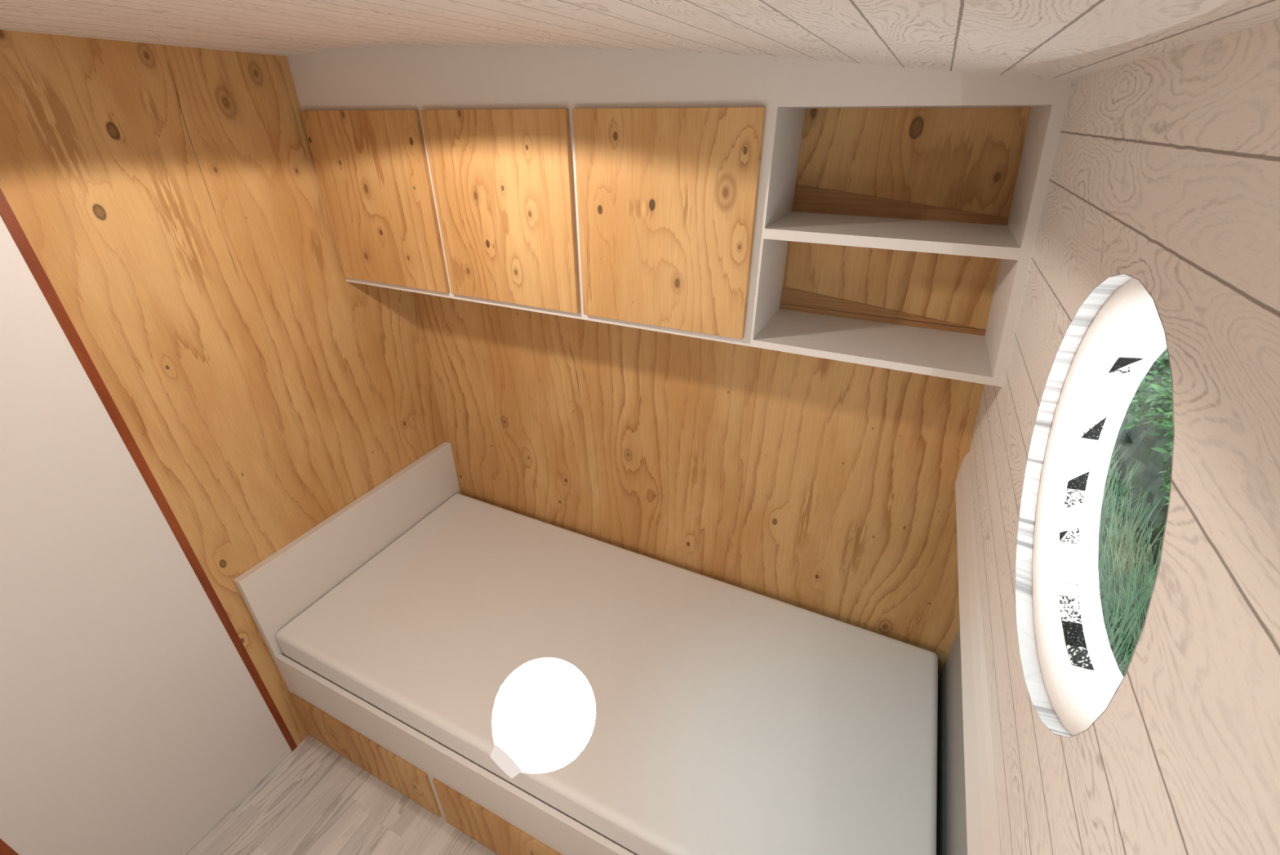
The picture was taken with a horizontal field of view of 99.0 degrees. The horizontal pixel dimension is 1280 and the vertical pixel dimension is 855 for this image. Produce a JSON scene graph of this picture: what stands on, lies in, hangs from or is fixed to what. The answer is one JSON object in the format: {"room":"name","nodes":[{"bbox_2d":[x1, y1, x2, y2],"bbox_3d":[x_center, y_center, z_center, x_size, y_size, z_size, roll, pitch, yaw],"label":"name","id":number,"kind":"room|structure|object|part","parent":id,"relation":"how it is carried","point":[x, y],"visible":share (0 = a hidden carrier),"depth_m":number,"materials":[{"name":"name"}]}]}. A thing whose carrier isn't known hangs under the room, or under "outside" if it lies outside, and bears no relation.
{"room":"small bedroom","nodes":[
{"label":"small bedroom","id":0,"kind":"room"},
{"bbox_2d":[0,29,445,746],"bbox_3d":[-1.466,0.192,1.814,0.050,2.620,2.060,13,32,22],"label":"wall","id":1,"kind":"structure","parent":0,"point":[170,198],"depth_m":1.72,"materials":[{"name":"brown wood"}]},
{"bbox_2d":[0,188,297,854],"bbox_3d":[-1.661,0.509,1.519,0.046,2.360,0.711,13,32,22],"label":"door","id":2,"kind":"structure","parent":1,"relation":"in","point":[135,715],"depth_m":1.62,"materials":[{"name":"paint"}]},
{"bbox_2d":[185,733,497,854],"bbox_3d":[-0.343,1.624,2.005,2.560,0.060,2.180,13,32,22],"label":"floor","id":3,"kind":"structure","parent":0,"point":[316,800],"depth_m":2.12,"materials":[{"name":"beige wood"}]},
{"bbox_2d":[233,441,635,854],"bbox_3d":[-0.155,0.969,2.155,2.384,0.931,1.078,13,32,22],"label":"bed","id":4,"kind":"object","parent":3,"relation":"on","point":[497,814],"visible":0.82,"depth_m":2.10,"materials":[{"name":"white paint"}]},
{"bbox_3d":[-1.212,0.716,2.603,0.034,0.931,1.068,13,32,22],"label":"headboard","id":5,"kind":"part","parent":4,"relation":"part of","materials":[{"name":"white paint"}]},
{"bbox_3d":[-1.110,1.303,2.191,0.744,0.290,0.010,13,32,22],"label":"drawer","id":6,"kind":"part","parent":4,"relation":"part of","materials":[{"name":"brown wood"}]},
{"bbox_3d":[-0.365,1.378,1.840,2.350,0.530,0.019,13,32,22],"label":"panel","id":7,"kind":"part","parent":4,"relation":"part of","materials":[{"name":"white paint"}]},
{"bbox_3d":[-0.409,1.469,1.897,0.744,0.290,0.010,13,32,22],"label":"drawer","id":8,"kind":"part","parent":4,"relation":"part of","materials":[{"name":"brown wood"}]},
{"bbox_2d":[275,493,937,854],"bbox_3d":[-0.152,0.935,2.139,2.317,0.292,1.020,13,32,22],"label":"mattress","id":9,"kind":"object","parent":4,"relation":"on","point":[731,719],"visible":0.91,"depth_m":1.92,"materials":[{"name":"fabric"}]},
{"bbox_2d":[489,657,595,777],"bbox_3d":[-0.104,0.314,0.600,0.112,0.112,0.113,-3,30,-6],"label":"wall light","id":10,"kind":"object","parent":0,"point":[544,714],"visible":1,"depth_m":0.56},
{"bbox_2d":[489,743,522,777],"bbox_3d":[-0.140,0.345,0.566,0.039,0.038,0.017,21,36,32],"label":"socket","id":11,"kind":"object","parent":10,"relation":"attached to","point":[508,757],"depth_m":0.55,"materials":[{"name":"white plastic"}]},
{"bbox_2d":[0,0,1279,79],"bbox_3d":[-0.436,-0.632,0.776,2.360,0.244,2.160,13,32,22],"label":"ceiling","id":12,"kind":"structure","parent":0,"point":[1063,39],"depth_m":0.80,"materials":[{"name":"white wood"}]},
{"bbox_2d":[414,106,1031,677],"bbox_3d":[0.114,-0.011,2.170,2.560,2.620,0.050,13,32,22],"label":"wall","id":13,"kind":"structure","parent":0,"point":[824,486],"depth_m":2.02,"materials":[{"name":"brown wood"}]},
{"bbox_2d":[287,45,1071,386],"bbox_3d":[-0.079,-0.715,1.632,2.200,0.735,0.333,13,32,22],"label":"upper cabinet","id":14,"kind":"object","parent":13,"relation":"attached to","point":[656,191],"visible":0.85,"depth_m":1.49,"materials":[{"name":"white paint"}]},
{"bbox_3d":[-0.893,-0.760,1.857,0.506,0.548,0.018,13,32,22],"label":"cabinet door","id":15,"kind":"part","parent":14,"relation":"part of","materials":[{"name":"brown wood"}]},
{"bbox_3d":[-0.417,-0.647,1.657,0.504,0.548,0.018,13,32,22],"label":"cabinet door","id":16,"kind":"part","parent":14,"relation":"part of","materials":[{"name":"brown wood"}]},
{"bbox_3d":[0.056,-0.535,1.459,0.502,0.548,0.018,13,32,22],"label":"cabinet door","id":17,"kind":"part","parent":14,"relation":"part of","materials":[{"name":"brown wood"}]},
{"bbox_2d":[764,211,1021,260],"bbox_3d":[0.624,-0.493,1.380,0.548,0.024,0.315,13,32,22],"label":"shelf","id":18,"kind":"object","parent":14,"relation":"attached to","point":[979,237],"depth_m":1.33,"materials":[{"name":"white paint"}]},
{"bbox_3d":[0.880,-0.430,1.274,0.077,0.550,0.315,13,32,22],"label":"panel","id":19,"kind":"part","parent":14,"relation":"part of","materials":[{"name":"white paint"}]},
{"bbox_2d":[936,626,967,854],"bbox_3d":[0.736,1.265,1.203,0.062,1.352,2.060,13,32,22],"label":"wall","id":20,"kind":"structure","parent":0,"point":[951,815],"depth_m":1.70,"materials":[{"name":"white paint"}]},
{"bbox_2d":[969,18,1279,854],"bbox_3d":[0.550,0.036,0.583,0.206,1.156,2.100,13,32,22],"label":"wall","id":21,"kind":"structure","parent":0,"point":[1165,175],"depth_m":0.44,"materials":[{"name":"white wood"}]},
{"bbox_2d":[955,451,1001,854],"bbox_3d":[0.639,0.602,0.880,0.176,0.121,2.060,13,32,22],"label":"trim","id":22,"kind":"structure","parent":21,"relation":"attached to","point":[983,831],"depth_m":1.03,"materials":[{"name":"paint"}]},
{"bbox_2d":[1015,273,1174,737],"bbox_3d":[0.582,0.100,0.673,0.144,0.551,0.551,13,32,22],"label":"window","id":23,"kind":"structure","parent":21,"relation":"in","point":[1072,673],"depth_m":0.82,"materials":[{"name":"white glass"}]},
{"label":"outside","id":24,"kind":"structure","parent":0,"visible":0},
{"bbox_2d":[1106,351,1173,575],"bbox_3d":[4.218,0.009,3.705,0.723,2.657,7.000,13,32,22],"label":"bank","id":25,"kind":"object","parent":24,"point":[1139,445],"visible":0.06,"depth_m":4.71,"materials":[{"name":"green plant"}]},
{"bbox_2d":[1122,348,1173,505],"bbox_3d":[4.108,-0.035,3.827,0.514,1.240,4.291,13,32,22],"label":"shrub leaves","id":26,"kind":"object","parent":25,"relation":"on","point":[1165,393],"visible":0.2,"depth_m":4.62,"materials":[{"name":"green plant"}]},
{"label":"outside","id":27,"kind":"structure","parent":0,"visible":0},
{"bbox_2d":[1097,484,1148,675],"bbox_3d":[3.330,0.981,4.429,1.750,0.100,7.500,13,32,22],"label":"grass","id":28,"kind":"structure","parent":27,"point":[1112,646],"depth_m":3.78,"materials":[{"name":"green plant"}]},
{"bbox_2d":[1097,444,1165,676],"bbox_3d":[3.465,0.569,4.244,0.602,0.839,5.926,13,32,22],"label":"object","id":29,"kind":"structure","parent":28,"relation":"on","point":[1128,608],"depth_m":3.64,"materials":[{"name":"green plant"}]}
]}

